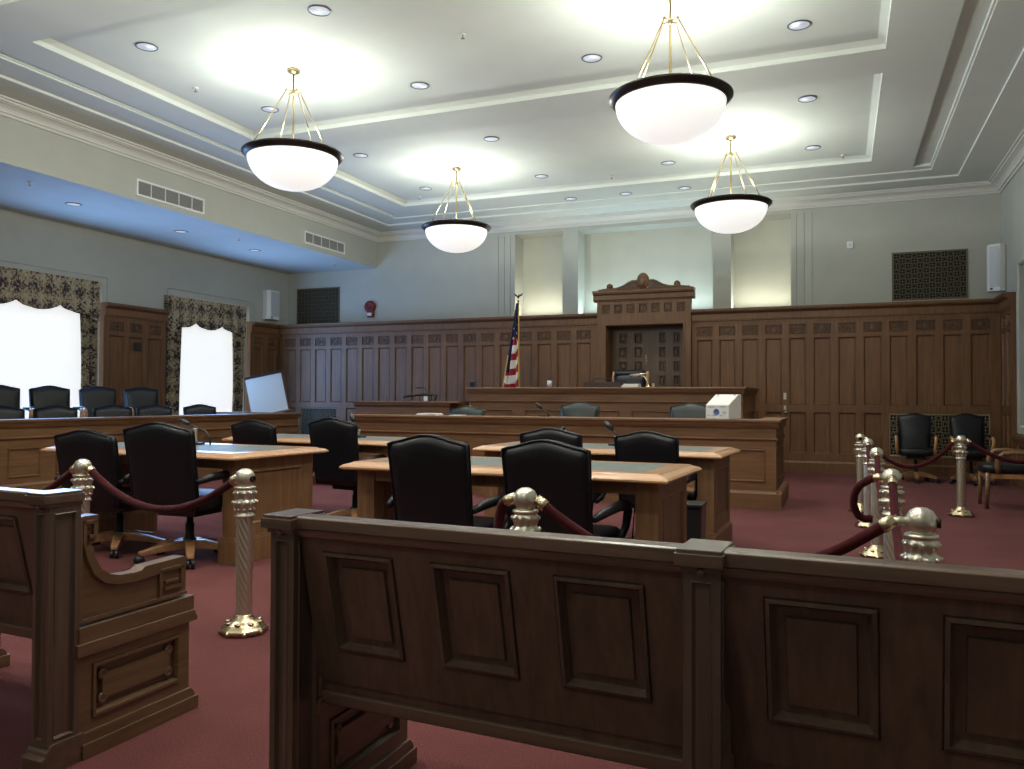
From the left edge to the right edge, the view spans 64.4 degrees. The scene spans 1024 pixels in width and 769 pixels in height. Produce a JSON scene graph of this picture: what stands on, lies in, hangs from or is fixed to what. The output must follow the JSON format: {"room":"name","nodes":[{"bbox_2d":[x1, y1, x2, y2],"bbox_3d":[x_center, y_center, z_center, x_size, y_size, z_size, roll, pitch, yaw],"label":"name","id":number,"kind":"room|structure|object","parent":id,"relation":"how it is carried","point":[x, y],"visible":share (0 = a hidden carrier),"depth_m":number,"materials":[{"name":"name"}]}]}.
{"room":"courtroom","nodes":[
{"label":"courtroom","id":0,"kind":"room"},
{"bbox_2d":[0,209,287,411],"bbox_3d":[-8.327,-0.642,9.475,0.140,3.950,18.100,0,-1,22],"label":"wall","id":1,"kind":"structure","parent":0,"point":[129,271],"depth_m":13.84,"materials":[{"name":"paint"}]},
{"bbox_2d":[0,300,96,418],"bbox_3d":[-7.218,-0.471,12.350,0.040,2.615,2.346,0,-1,22],"label":"window","id":2,"kind":"structure","parent":1,"relation":"in","point":[39,347],"depth_m":12.40,"materials":[{"name":"white glass"}]},
{"bbox_2d":[0,266,100,320],"bbox_3d":[-7.088,-1.359,12.157,0.131,0.636,2.175,0,-1,22],"label":"window valance","id":3,"kind":"object","parent":1,"relation":"attached to","point":[38,290],"visible":1,"depth_m":12.30,"materials":[{"name":"fabric"}]},
{"bbox_2d":[80,314,96,388],"bbox_3d":[-6.786,-0.391,12.982,0.068,2.380,0.345,0,-1,22],"label":"curtain","id":4,"kind":"object","parent":3,"relation":"hanging from","point":[88,327],"visible":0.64,"depth_m":12.98,"materials":[{"name":"fabric"}]},
{"bbox_2d":[99,302,170,405],"bbox_3d":[-6.388,0.042,13.824,0.210,2.745,1.320,0,-1,22],"label":"trim","id":5,"kind":"structure","parent":1,"relation":"attached to","point":[121,368],"depth_m":13.76,"materials":[{"name":"brown wood"}]},
{"bbox_2d":[164,295,245,337],"bbox_3d":[-5.761,-1.258,15.437,0.131,0.636,2.055,0,-1,22],"label":"window valance","id":6,"kind":"object","parent":1,"relation":"attached to","point":[185,312],"visible":0.99,"depth_m":15.29,"materials":[{"name":"fabric"}]},
{"bbox_2d":[166,326,181,414],"bbox_3d":[-6.097,-0.350,14.685,0.068,2.360,0.380,0,-1,22],"label":"curtain","id":7,"kind":"object","parent":6,"relation":"hanging from","point":[173,362],"visible":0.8,"depth_m":14.67,"materials":[{"name":"fabric"}]},
{"bbox_2d":[232,333,243,411],"bbox_3d":[-5.482,-0.321,16.205,0.068,2.360,0.360,0,-1,22],"label":"curtain","id":8,"kind":"object","parent":6,"relation":"hanging from","point":[237,341],"visible":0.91,"depth_m":16.20,"materials":[{"name":"fabric"}]},
{"bbox_2d":[178,296,244,414],"bbox_3d":[-5.870,-0.409,15.684,0.040,2.615,2.300,0,-1,22],"label":"window","id":9,"kind":"structure","parent":1,"relation":"in","point":[206,367],"depth_m":15.73,"materials":[{"name":"white glass"}]},
{"bbox_2d":[246,321,279,411],"bbox_3d":[-5.140,0.100,16.911,0.210,2.745,0.900,0,-1,22],"label":"trim","id":10,"kind":"structure","parent":1,"relation":"attached to","point":[262,339],"depth_m":16.82,"materials":[{"name":"brown wood"}]},
{"bbox_2d":[263,290,279,320],"bbox_3d":[-5.058,-1.669,17.153,0.172,0.610,0.390,0,-1,22],"label":"wall speaker","id":11,"kind":"object","parent":1,"relation":"attached to","point":[271,299],"visible":1,"depth_m":17.00,"materials":[{"name":"white plastic"}]},
{"bbox_2d":[271,291,279,316],"bbox_3d":[-4.983,-1.689,17.124,0.012,0.510,0.270,0,-1,22],"label":"speaker grille","id":12,"kind":"object","parent":11,"relation":"attached to","point":[275,295],"depth_m":17.12,"materials":[{"name":"grey fabric"}]},
{"bbox_2d":[0,0,1023,273],"bbox_3d":[-2.047,-3.006,6.926,13.630,0.835,18.000,0,-1,22],"label":"ceiling","id":13,"kind":"structure","parent":0,"point":[912,93],"depth_m":9.37,"materials":[{"name":"paint"}]},
{"bbox_2d":[135,42,157,51],"bbox_3d":[-3.681,-3.402,8.198,0.216,0.010,0.216,0,-1,22],"label":"recessed light","id":14,"kind":"object","parent":13,"relation":"in","point":[144,46],"visible":1,"depth_m":8.19,"materials":[{"name":"grey glass"}]},
{"bbox_2d":[0,115,376,267],"bbox_3d":[-6.187,-2.935,8.598,0.001,0.720,18.000,0,-1,22],"label":"trim","id":15,"kind":"structure","parent":13,"relation":"attached to","point":[22,145],"depth_m":11.26,"materials":[{"name":"paint"}]},
{"bbox_2d":[136,178,204,214],"bbox_3d":[-4.907,-2.701,11.742,0.016,0.240,1.285,0,-1,22],"label":"air vent","id":16,"kind":"object","parent":15,"relation":"attached to","point":[145,189],"visible":1,"depth_m":11.70,"materials":[{"name":"white metal"}]},
{"bbox_2d":[304,230,344,254],"bbox_3d":[-3.494,-2.651,15.234,0.016,0.230,1.290,0,-1,22],"label":"air vent","id":17,"kind":"object","parent":15,"relation":"attached to","point":[310,238],"visible":1,"depth_m":15.19,"materials":[{"name":"white metal"}]},
{"bbox_2d":[241,68,343,191],"bbox_3d":[-2.356,-2.746,8.761,1.066,1.295,1.066,0,-1,22],"label":"pendant lamp","id":18,"kind":"object","parent":13,"relation":"hanging from","point":[292,164],"visible":1,"depth_m":8.46,"materials":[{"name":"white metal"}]},
{"bbox_2d":[307,5,330,16],"bbox_3d":[-1.757,-3.409,7.420,0.216,0.010,0.216,0,-1,22],"label":"recessed light","id":19,"kind":"object","parent":13,"relation":"in","point":[317,10],"visible":1,"depth_m":7.42,"materials":[{"name":"white glass"}]},
{"bbox_2d":[410,82,428,89],"bbox_3d":[-1.041,-3.376,9.190,0.216,0.010,0.216,0,-1,22],"label":"recessed light","id":20,"kind":"object","parent":13,"relation":"in","point":[416,85],"visible":1,"depth_m":9.19,"materials":[{"name":"white glass"}]},
{"bbox_2d":[421,167,490,252],"bbox_3d":[-0.853,-2.677,12.478,1.066,1.295,1.066,0,-1,22],"label":"pendant lamp","id":21,"kind":"object","parent":13,"relation":"hanging from","point":[456,235],"visible":1,"depth_m":12.16,"materials":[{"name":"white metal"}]},
{"bbox_2d":[581,54,601,62],"bbox_3d":[0.827,-3.382,8.435,0.216,0.010,0.216,0,-1,22],"label":"recessed light","id":22,"kind":"object","parent":13,"relation":"in","point":[589,58],"visible":1,"depth_m":8.44,"materials":[{"name":"white glass"}]},
{"bbox_2d":[609,0,733,145],"bbox_3d":[1.379,-2.761,7.089,1.066,1.295,1.066,0,-1,22],"label":"pendant lamp","id":23,"kind":"object","parent":13,"relation":"hanging from","point":[670,108],"visible":1,"depth_m":6.79,"materials":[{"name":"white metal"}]},
{"bbox_2d":[690,135,771,233],"bbox_3d":[2.943,-2.689,10.943,1.066,1.295,1.066,0,-1,22],"label":"pendant lamp","id":24,"kind":"object","parent":13,"relation":"hanging from","point":[730,213],"visible":1,"depth_m":10.64,"materials":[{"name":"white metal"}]},
{"bbox_2d":[787,20,810,30],"bbox_3d":[2.709,-3.388,7.674,0.216,0.010,0.216,0,-1,22],"label":"recessed light","id":25,"kind":"object","parent":13,"relation":"in","point":[797,25],"visible":1,"depth_m":7.68,"materials":[{"name":"white glass"}]},
{"bbox_2d":[798,95,816,102],"bbox_3d":[3.470,-3.353,9.556,0.216,0.010,0.216,0,-1,22],"label":"recessed light","id":26,"kind":"object","parent":13,"relation":"in","point":[810,98],"visible":1,"depth_m":9.55,"materials":[{"name":"white glass"}]},
{"bbox_2d":[0,472,1023,768],"bbox_3d":[-1.923,1.415,7.063,14.130,0.200,18.900,0,-1,22],"label":"floor","id":27,"kind":"structure","parent":0,"point":[228,728],"depth_m":4.02,"materials":[{"name":"red carpet"}]},
{"bbox_2d":[70,459,94,513],"bbox_3d":[-2.529,0.855,4.783,0.233,0.836,0.233,0,-1,3],"label":"stanchion","id":28,"kind":"object","parent":27,"relation":"on","point":[81,480],"visible":0.32,"depth_m":4.75,"materials":[{"name":"gold metal"}]},
{"bbox_2d":[40,464,75,489],"bbox_3d":[-3.140,0.600,5.088,1.304,0.266,0.052,0,-1,26],"label":"rope","id":29,"kind":"object","parent":28,"relation":"attached to","point":[70,472],"visible":0.38,"depth_m":4.85,"materials":[{"name":"red fabric"}]},
{"bbox_2d":[84,464,236,512],"bbox_3d":[-1.949,0.584,4.479,1.252,0.246,0.052,0,-1,28],"label":"rope","id":30,"kind":"object","parent":28,"relation":"attached to","point":[91,470],"visible":0.91,"depth_m":4.45,"materials":[{"name":"red fabric"}]},
{"bbox_2d":[0,487,197,768],"bbox_3d":[-2.405,0.803,3.371,2.381,0.892,0.676,0,-1,25],"label":"bench","id":31,"kind":"object","parent":27,"relation":"on","point":[110,651],"visible":1,"depth_m":2.75,"materials":[{"name":"brown wood"}]},
{"bbox_2d":[54,430,166,557],"bbox_3d":[-3.082,0.821,6.389,0.805,0.954,0.735,0,-1,22],"label":"swivel chair","id":32,"kind":"object","parent":27,"relation":"on","point":[101,449],"visible":0.57,"depth_m":6.08,"materials":[{"name":"black leather"}]},
{"bbox_2d":[0,413,301,489],"bbox_3d":[-5.386,0.896,10.641,0.270,0.935,8.220,0,-1,22],"label":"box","id":33,"kind":"object","parent":27,"relation":"on","point":[23,465],"visible":0.26,"depth_m":9.93,"materials":[{"name":"brown wood"}]},
{"bbox_2d":[123,422,229,568],"bbox_3d":[-2.382,0.781,6.008,0.801,1.024,0.747,0,-1,19],"label":"swivel chair","id":34,"kind":"object","parent":27,"relation":"on","point":[161,457],"visible":0.7,"depth_m":5.72,"materials":[{"name":"black leather"}]},
{"bbox_2d":[40,442,328,565],"bbox_3d":[-2.666,0.904,6.624,2.080,0.800,1.056,0,-1,26],"label":"table","id":35,"kind":"object","parent":27,"relation":"on","point":[284,474],"visible":0.34,"depth_m":6.20,"materials":[{"name":"brown wood"}]},
{"bbox_2d":[178,418,210,444],"bbox_3d":[-2.681,0.396,6.877,0.285,0.224,0.104,0,-1,22],"label":"gooseneck microphone","id":36,"kind":"object","parent":35,"relation":"on","point":[183,421],"visible":0.78,"depth_m":6.87,"materials":[{"name":"black plastic"}]},
{"bbox_2d":[218,468,268,638],"bbox_3d":[-1.370,0.849,4.167,0.233,0.836,0.233,1,-1,-42],"label":"stanchion","id":37,"kind":"object","parent":27,"relation":"on","point":[244,624],"visible":1,"depth_m":4.13,"materials":[{"name":"gold metal"}]},
{"bbox_2d":[244,370,290,412],"bbox_3d":[-4.752,0.589,15.733,0.710,1.740,0.788,1,-1,-39],"label":"easel","id":38,"kind":"object","parent":27,"relation":"on","point":[266,392],"visible":0.67,"depth_m":15.71,"materials":[{"name":"grey"}]},
{"bbox_2d":[231,420,313,472],"bbox_3d":[-2.304,0.833,7.982,0.732,0.989,0.747,0,-1,28],"label":"swivel chair","id":39,"kind":"object","parent":27,"relation":"on","point":[251,432],"visible":0.15,"depth_m":7.66,"materials":[{"name":"black leather"}]},
{"bbox_2d":[222,434,406,457],"bbox_3d":[-1.843,0.935,8.277,2.080,0.800,0.880,0,-1,25],"label":"table","id":40,"kind":"object","parent":27,"relation":"on","point":[368,444],"visible":0.03,"depth_m":7.92,"materials":[{"name":"brown wood"}]},
{"bbox_2d":[313,473,331,485],"bbox_3d":[0.197,1.206,12.682,7.650,0.425,4.900,0,-1,22],"label":"trim","id":41,"kind":"structure","parent":27,"relation":"on","point":[314,481],"depth_m":11.21,"materials":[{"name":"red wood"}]},
{"bbox_2d":[449,406,484,415],"bbox_3d":[-0.744,0.793,11.023,0.718,1.004,0.747,0,-1,22],"label":"chair","id":42,"kind":"object","parent":41,"relation":"on","point":[464,410],"visible":0.12,"depth_m":11.29,"materials":[{"name":"black leather"}]},
{"bbox_2d":[503,293,522,386],"bbox_3d":[0.043,-0.291,14.283,0.478,2.632,0.340,0,-1,22],"label":"flag","id":43,"kind":"object","parent":41,"relation":"on","point":[512,369],"visible":0.83,"depth_m":14.25,"materials":[{"name":"multicoloured fabric"}]},
{"bbox_2d":[560,402,599,416],"bbox_3d":[0.776,0.723,10.409,0.718,1.004,0.747,0,-1,22],"label":"chair","id":44,"kind":"object","parent":41,"relation":"on","point":[576,409],"visible":0.16,"depth_m":10.66,"materials":[{"name":"grey leather"}]},
{"bbox_2d":[612,370,648,386],"bbox_3d":[1.891,0.387,13.451,0.710,1.257,0.707,0,-1,22],"label":"chair","id":45,"kind":"object","parent":41,"relation":"on","point":[618,376],"visible":0.19,"depth_m":13.64,"materials":[{"name":"black leather"}]},
{"bbox_2d":[670,403,705,417],"bbox_3d":[2.121,0.724,9.866,0.718,1.004,0.747,0,-1,22],"label":"chair","id":46,"kind":"object","parent":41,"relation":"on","point":[686,410],"visible":0.09,"depth_m":10.13,"materials":[{"name":"black leather"}]},
{"bbox_2d":[308,417,385,516],"bbox_3d":[-1.494,0.817,7.740,0.753,1.019,0.747,0,-1,30],"label":"swivel chair","id":47,"kind":"object","parent":27,"relation":"on","point":[339,436],"visible":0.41,"depth_m":7.46,"materials":[{"name":"black leather"}]},
{"bbox_2d":[352,401,468,414],"bbox_3d":[-1.434,0.865,14.238,2.020,1.150,1.850,0,-1,22],"label":"stand","id":48,"kind":"object","parent":27,"relation":"on","point":[362,407],"visible":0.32,"depth_m":13.43,"materials":[{"name":"brown wood"}]},
{"bbox_2d":[403,393,437,400],"bbox_3d":[-1.617,0.586,14.216,0.664,0.869,0.542,0,-1,22],"label":"spindle chair","id":49,"kind":"object","parent":27,"relation":"on","point":[419,394],"visible":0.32,"depth_m":14.41,"materials":[{"name":"black wood"}]},
{"bbox_2d":[386,434,507,528],"bbox_3d":[-0.328,0.776,4.714,0.692,1.004,0.755,0,-1,25],"label":"swivel chair","id":50,"kind":"object","parent":27,"relation":"on","point":[431,478],"visible":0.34,"depth_m":4.41,"materials":[{"name":"black leather"}]},
{"bbox_2d":[339,456,701,542],"bbox_3d":[0.045,0.887,5.055,2.080,0.800,0.880,0,-1,24],"label":"table","id":51,"kind":"object","parent":27,"relation":"on","point":[659,490],"visible":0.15,"depth_m":4.71,"materials":[{"name":"brown wood"}]},
{"bbox_2d":[509,487,540,531],"bbox_3d":[0.054,0.840,3.328,0.233,0.836,0.233,1,-1,-42],"label":"stanchion","id":52,"kind":"object","parent":27,"relation":"on","point":[525,517],"visible":0.2,"depth_m":3.29,"materials":[{"name":"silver metal"}]},
{"bbox_2d":[494,492,514,528],"bbox_3d":[-0.027,0.702,3.367,0.110,0.515,0.048,0,-1,28],"label":"rope","id":53,"kind":"object","parent":52,"relation":"hanging from","point":[507,500],"visible":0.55,"depth_m":3.36,"materials":[{"name":"red fabric"}]},
{"bbox_2d":[534,495,906,555],"bbox_3d":[0.716,0.594,3.049,1.378,0.295,0.050,0,-1,23],"label":"rope","id":54,"kind":"object","parent":52,"relation":"attached to","point":[887,523],"visible":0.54,"depth_m":2.84,"materials":[{"name":"red fabric"}]},
{"bbox_2d":[520,427,605,503],"bbox_3d":[0.424,0.822,6.481,0.692,0.979,0.755,0,-1,25],"label":"swivel chair","id":55,"kind":"object","parent":27,"relation":"on","point":[574,439],"visible":0.15,"depth_m":6.16,"materials":[{"name":"black leather"}]},
{"bbox_2d":[501,439,632,538],"bbox_3d":[0.306,0.782,4.479,0.679,0.989,0.755,0,-1,26],"label":"swivel chair","id":56,"kind":"object","parent":27,"relation":"on","point":[559,472],"visible":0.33,"depth_m":4.17,"materials":[{"name":"black leather"}]},
{"bbox_2d":[348,414,788,510],"bbox_3d":[0.602,0.891,10.418,5.500,0.980,1.305,0,-1,22],"label":"bench","id":57,"kind":"object","parent":27,"relation":"on","point":[757,481],"visible":0.35,"depth_m":9.39,"materials":[{"name":"brown wood"}]},
{"bbox_2d":[706,394,740,418],"bbox_3d":[2.399,0.250,9.232,0.290,0.275,0.282,-1,-1,44],"label":"ballot box","id":58,"kind":"object","parent":57,"relation":"on","point":[721,406],"visible":1,"depth_m":9.15,"materials":[{"name":"white"}]},
{"bbox_2d":[472,441,740,540],"bbox_3d":[0.790,0.920,6.854,2.080,0.800,0.880,0,-1,25],"label":"table","id":59,"kind":"object","parent":27,"relation":"on","point":[713,482],"visible":0.41,"depth_m":6.39,"materials":[{"name":"brown wood"}]},
{"bbox_2d":[465,387,758,418],"bbox_3d":[1.645,0.746,13.265,4.400,1.375,1.950,0,-1,22],"label":"bench","id":60,"kind":"object","parent":27,"relation":"on","point":[643,402],"visible":0.38,"depth_m":12.40,"materials":[{"name":"brown wood"}]},
{"bbox_2d":[584,378,625,386],"bbox_3d":[1.441,-0.025,12.633,0.600,0.145,0.280,0,-1,22],"label":"tray","id":61,"kind":"object","parent":60,"relation":"on","point":[586,384],"visible":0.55,"depth_m":12.51,"materials":[{"name":"brown wood"}]},
{"bbox_2d":[261,508,1023,768],"bbox_3d":[0.927,0.787,1.760,3.270,0.892,0.676,0,-1,25],"label":"bench","id":62,"kind":"object","parent":27,"relation":"on","point":[694,653],"visible":1,"depth_m":1.80,"materials":[{"name":"brown wood"}]},
{"bbox_2d":[614,430,696,538],"bbox_3d":[1.126,0.830,6.337,0.672,0.964,0.755,0,-1,25],"label":"swivel chair","id":63,"kind":"object","parent":27,"relation":"on","point":[646,446],"visible":0.2,"depth_m":6.03,"materials":[{"name":"black leather"}]},
{"bbox_2d":[687,500,706,540],"bbox_3d":[1.205,1.056,5.599,0.240,0.490,0.220,0,-1,22],"label":"waste bin","id":64,"kind":"object","parent":27,"relation":"on","point":[696,510],"visible":0.39,"depth_m":5.49,"materials":[{"name":"black plastic"}]},
{"bbox_2d":[848,434,864,512],"bbox_3d":[3.727,0.945,8.703,0.233,0.836,0.233,-1,-1,45],"label":"stanchion","id":65,"kind":"object","parent":27,"relation":"on","point":[859,438],"visible":0.55,"depth_m":8.67,"materials":[{"name":"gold metal"}]},
{"bbox_2d":[865,436,955,468],"bbox_3d":[4.190,0.721,8.568,0.900,0.337,0.052,0,-1,17],"label":"rope","id":66,"kind":"object","parent":65,"relation":"attached to","point":[953,441],"visible":0.8,"depth_m":8.52,"materials":[{"name":"red fabric"}]},
{"bbox_2d":[854,438,873,528],"bbox_3d":[3.360,0.926,7.675,0.233,0.836,0.233,0,-1,0],"label":"stanchion","id":67,"kind":"object","parent":27,"relation":"on","point":[867,489],"visible":0.51,"depth_m":7.65,"materials":[{"name":"gold metal"}]},
{"bbox_2d":[859,447,885,558],"bbox_3d":[2.786,0.899,6.214,0.233,0.836,0.233,-1,-1,45],"label":"stanchion","id":68,"kind":"object","parent":27,"relation":"on","point":[875,550],"visible":0.55,"depth_m":6.18,"materials":[{"name":"gold metal"}]},
{"bbox_2d":[878,469,905,559],"bbox_3d":[2.007,0.863,4.297,0.233,0.836,0.233,-1,-1,45],"label":"stanchion","id":69,"kind":"object","parent":27,"relation":"on","point":[888,547],"visible":0.38,"depth_m":4.27,"materials":[{"name":"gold metal"}]},
{"bbox_2d":[849,473,882,522],"bbox_3d":[1.917,0.616,4.395,0.136,0.288,0.208,0,-1,-1],"label":"rope","id":70,"kind":"object","parent":69,"relation":"attached to","point":[878,477],"visible":1,"depth_m":4.42,"materials":[{"name":"red fabric"}]},
{"bbox_2d":[873,451,882,511],"bbox_3d":[2.397,0.653,5.260,0.053,0.326,2.010,0,-1,22],"label":"rope","id":71,"kind":"object","parent":69,"relation":"attached to","point":[876,455],"visible":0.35,"depth_m":5.96,"materials":[{"name":"red fabric"}]},
{"bbox_2d":[894,413,938,483],"bbox_3d":[5.918,0.923,11.918,0.626,1.004,0.679,0,-1,24],"label":"swivel armchair","id":72,"kind":"object","parent":27,"relation":"on","point":[914,429],"visible":0.96,"depth_m":12.06,"materials":[{"name":"black leather"}]},
{"bbox_2d":[900,507,943,563],"bbox_3d":[1.389,0.835,2.756,0.233,0.836,0.233,0,-1,3],"label":"stanchion","id":73,"kind":"object","parent":27,"relation":"on","point":[921,544],"visible":0.17,"depth_m":2.73,"materials":[{"name":"gold metal"}]},
{"bbox_2d":[887,475,903,560],"bbox_3d":[1.699,0.646,3.530,0.055,0.375,1.599,0,-1,22],"label":"rope","id":74,"kind":"object","parent":73,"relation":"attached to","point":[892,482],"visible":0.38,"depth_m":4.05,"materials":[{"name":"red fabric"}]},
{"bbox_2d":[948,435,974,517],"bbox_3d":[4.651,0.944,8.426,0.233,0.836,0.233,-1,-1,45],"label":"stanchion","id":75,"kind":"object","parent":27,"relation":"on","point":[960,510],"visible":1,"depth_m":8.39,"materials":[{"name":"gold metal"}]},
{"bbox_2d":[966,438,1023,463],"bbox_3d":[5.180,0.680,8.244,1.060,0.255,0.052,0,-1,19],"label":"rope","id":76,"kind":"object","parent":75,"relation":"attached to","point":[968,441],"visible":1,"depth_m":8.32,"materials":[{"name":"red fabric"}]},
{"bbox_2d":[946,413,995,485],"bbox_3d":[6.576,0.920,11.653,0.626,1.004,0.679,0,-1,20],"label":"swivel armchair","id":77,"kind":"object","parent":27,"relation":"on","point":[971,426],"visible":0.76,"depth_m":11.82,"materials":[{"name":"black leather"}]},
{"bbox_2d":[976,448,1023,508],"bbox_3d":[5.601,0.915,9.110,0.670,0.928,0.616,0,-1,22],"label":"armchair","id":78,"kind":"object","parent":27,"relation":"on","point":[989,470],"visible":0.94,"depth_m":8.96,"materials":[{"name":"black leather"}]},
{"bbox_3d":[-6.270,1.193,11.360,2.150,0.360,7.400,0,-1,22],"label":"trim","id":79,"kind":"structure","parent":27,"relation":"on","visible":0},
{"bbox_2d":[0,405,24,418],"bbox_3d":[-6.179,0.760,9.930,0.718,1.004,0.747,1,-1,-42],"label":"chair","id":80,"kind":"object","parent":79,"relation":"on","point":[6,412],"visible":0.12,"depth_m":10.21,"materials":[{"name":"black leather"}]},
{"bbox_2d":[0,385,32,418],"bbox_3d":[-6.752,0.498,10.781,0.719,1.004,0.747,1,-1,-42],"label":"chair","id":81,"kind":"object","parent":79,"relation":"on","point":[9,396],"visible":0.28,"depth_m":11.05,"materials":[{"name":"black leather"}]},
{"bbox_2d":[33,405,77,418],"bbox_3d":[-5.890,0.773,10.643,0.718,1.004,0.747,1,-1,-42],"label":"chair","id":82,"kind":"object","parent":79,"relation":"on","point":[52,411],"visible":0.15,"depth_m":10.84,"materials":[{"name":"black leather"}]},
{"bbox_2d":[28,385,83,416],"bbox_3d":[-6.460,0.511,11.505,0.719,1.004,0.747,1,-1,-42],"label":"chair","id":83,"kind":"object","parent":79,"relation":"on","point":[47,395],"visible":0.26,"depth_m":11.67,"materials":[{"name":"black leather"}]},
{"bbox_2d":[76,386,128,416],"bbox_3d":[-6.152,0.525,12.265,0.719,1.004,0.747,1,-1,-42],"label":"chair","id":84,"kind":"object","parent":79,"relation":"on","point":[96,396],"visible":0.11,"depth_m":12.41,"materials":[{"name":"black leather"}]},
{"bbox_2d":[92,405,131,416],"bbox_3d":[-5.545,0.789,11.496,0.718,1.004,0.747,1,-1,-42],"label":"chair","id":85,"kind":"object","parent":79,"relation":"on","point":[107,410],"visible":0.1,"depth_m":11.69,"materials":[{"name":"black leather"}]},
{"bbox_2d":[124,387,172,415],"bbox_3d":[-5.837,0.540,13.043,0.719,1.004,0.747,1,-1,-42],"label":"chair","id":86,"kind":"object","parent":79,"relation":"on","point":[136,397],"visible":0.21,"depth_m":13.20,"materials":[{"name":"black leather"}]},
{"bbox_2d":[136,404,172,415],"bbox_3d":[-5.256,0.803,12.210,0.718,1.004,0.747,1,-1,-42],"label":"chair","id":87,"kind":"object","parent":79,"relation":"on","point":[153,409],"visible":0.18,"depth_m":12.40,"materials":[{"name":"black leather"}]},
{"bbox_2d":[183,404,215,414],"bbox_3d":[-4.900,0.819,13.091,0.718,1.004,0.747,1,-1,-42],"label":"chair","id":88,"kind":"object","parent":79,"relation":"on","point":[197,409],"visible":0.13,"depth_m":13.28,"materials":[{"name":"black leather"}]},
{"bbox_2d":[287,193,1001,324],"bbox_3d":[1.450,-0.905,15.424,13.730,4.750,0.450,0,-1,22],"label":"wall","id":89,"kind":"structure","parent":0,"point":[796,257],"depth_m":14.97,"materials":[{"name":"paint"}]},
{"bbox_2d":[297,287,339,323],"bbox_3d":[-4.162,-1.683,17.456,1.095,0.785,0.018,0,-1,22],"label":"air vent","id":90,"kind":"object","parent":89,"relation":"in","point":[314,305],"visible":0.99,"depth_m":17.46,"materials":[{"name":"brown metal"}]},
{"bbox_2d":[301,407,336,433],"bbox_3d":[-4.025,0.825,16.955,0.910,0.695,0.018,0,-1,22],"label":"air vent","id":91,"kind":"object","parent":89,"relation":"attached to","point":[309,414],"visible":0.41,"depth_m":17.02,"materials":[{"name":"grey metal"}]},
{"bbox_2d":[364,301,375,316],"bbox_3d":[-2.961,-1.572,16.938,0.250,0.345,0.075,0,-1,22],"label":"fire alarm","id":92,"kind":"object","parent":89,"relation":"attached to","point":[370,306],"visible":1,"depth_m":16.91,"materials":[{"name":"red plastic"}]},
{"bbox_2d":[279,313,596,433],"bbox_3d":[-1.649,0.099,16.141,7.040,2.745,0.510,0,-1,22],"label":"wall paneling","id":93,"kind":"structure","parent":89,"relation":"attached to","point":[335,365],"depth_m":16.03,"materials":[{"name":"brown wood"}]},
{"bbox_2d":[592,273,694,386],"bbox_3d":[2.358,-0.206,14.437,1.790,3.524,0.515,0,-1,22],"label":"trim","id":94,"kind":"structure","parent":89,"relation":"attached to","point":[654,303],"depth_m":14.30,"materials":[{"name":"brown wood"}]},
{"bbox_2d":[612,326,682,386],"bbox_3d":[2.468,0.051,14.653,1.400,2.220,0.104,0,-1,22],"label":"door","id":95,"kind":"structure","parent":89,"relation":"in","point":[658,351],"depth_m":14.63,"materials":[{"name":"brown wood"}]},
{"bbox_2d":[691,298,1001,479],"bbox_3d":[5.313,0.075,13.326,4.640,2.745,0.510,0,-1,22],"label":"wall paneling","id":96,"kind":"structure","parent":89,"relation":"attached to","point":[837,373],"depth_m":13.11,"materials":[{"name":"brown wood"}]},
{"bbox_2d":[889,413,908,456],"bbox_3d":[6.114,0.797,12.855,0.274,0.680,0.018,0,-1,22],"label":"air vent","id":97,"kind":"object","parent":89,"relation":"attached to","point":[893,417],"depth_m":12.89,"materials":[{"name":"gold metal"}]},
{"bbox_2d":[892,248,967,300],"bbox_3d":[6.703,-1.757,13.063,1.095,0.790,0.018,0,-1,22],"label":"air vent","id":98,"kind":"object","parent":89,"relation":"in","point":[934,274],"visible":1,"depth_m":13.06,"materials":[{"name":"brown metal"}]},
{"bbox_2d":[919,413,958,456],"bbox_3d":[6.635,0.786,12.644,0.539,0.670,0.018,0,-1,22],"label":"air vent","id":99,"kind":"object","parent":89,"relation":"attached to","point":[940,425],"depth_m":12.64,"materials":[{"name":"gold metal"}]},
{"bbox_2d":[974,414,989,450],"bbox_3d":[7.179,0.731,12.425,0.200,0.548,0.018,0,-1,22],"label":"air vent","id":100,"kind":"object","parent":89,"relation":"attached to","point":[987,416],"depth_m":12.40,"materials":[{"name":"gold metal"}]},
{"bbox_2d":[1001,164,1023,434],"bbox_3d":[4.352,-1.085,4.356,0.210,4.750,18.100,0,-1,22],"label":"wall","id":101,"kind":"structure","parent":0,"point":[1012,196],"depth_m":11.47,"materials":[{"name":"paint"}]},
{"bbox_2d":[0,94,1023,242],"bbox_3d":[-0.957,-3.210,6.489,11.280,0.166,18.000,0,-1,22],"label":"trim","id":102,"kind":"structure","parent":101,"relation":"attached to","point":[1013,161],"depth_m":13.07,"materials":[{"name":"grey paint"}]},
{"bbox_2d":[987,243,1005,292],"bbox_3d":[7.440,-1.779,12.481,0.273,0.720,0.319,0,-1,22],"label":"wall speaker","id":103,"kind":"object","parent":101,"relation":"attached to","point":[996,253],"visible":0.93,"depth_m":12.36,"materials":[{"name":"white plastic"}]},
{"bbox_2d":[989,245,998,286],"bbox_3d":[7.342,-1.801,12.391,0.012,0.620,0.140,1,-1,-38],"label":"speaker grille","id":104,"kind":"object","parent":103,"relation":"attached to","point":[993,249],"depth_m":12.39,"materials":[{"name":"grey fabric"}]},
{"bbox_2d":[994,292,1017,484],"bbox_3d":[7.255,0.059,11.953,0.210,2.745,0.800,0,-1,22],"label":"trim","id":105,"kind":"structure","parent":101,"relation":"attached to","point":[1006,301],"depth_m":11.81,"materials":[{"name":"brown wood"}]},
{"bbox_2d":[1013,439,1023,488],"bbox_3d":[5.386,1.013,7.189,0.070,0.660,9.400,0,-1,22],"label":"trim","id":106,"kind":"structure","parent":101,"relation":"attached to","point":[1018,444],"depth_m":11.24,"materials":[{"name":"brown wood"}]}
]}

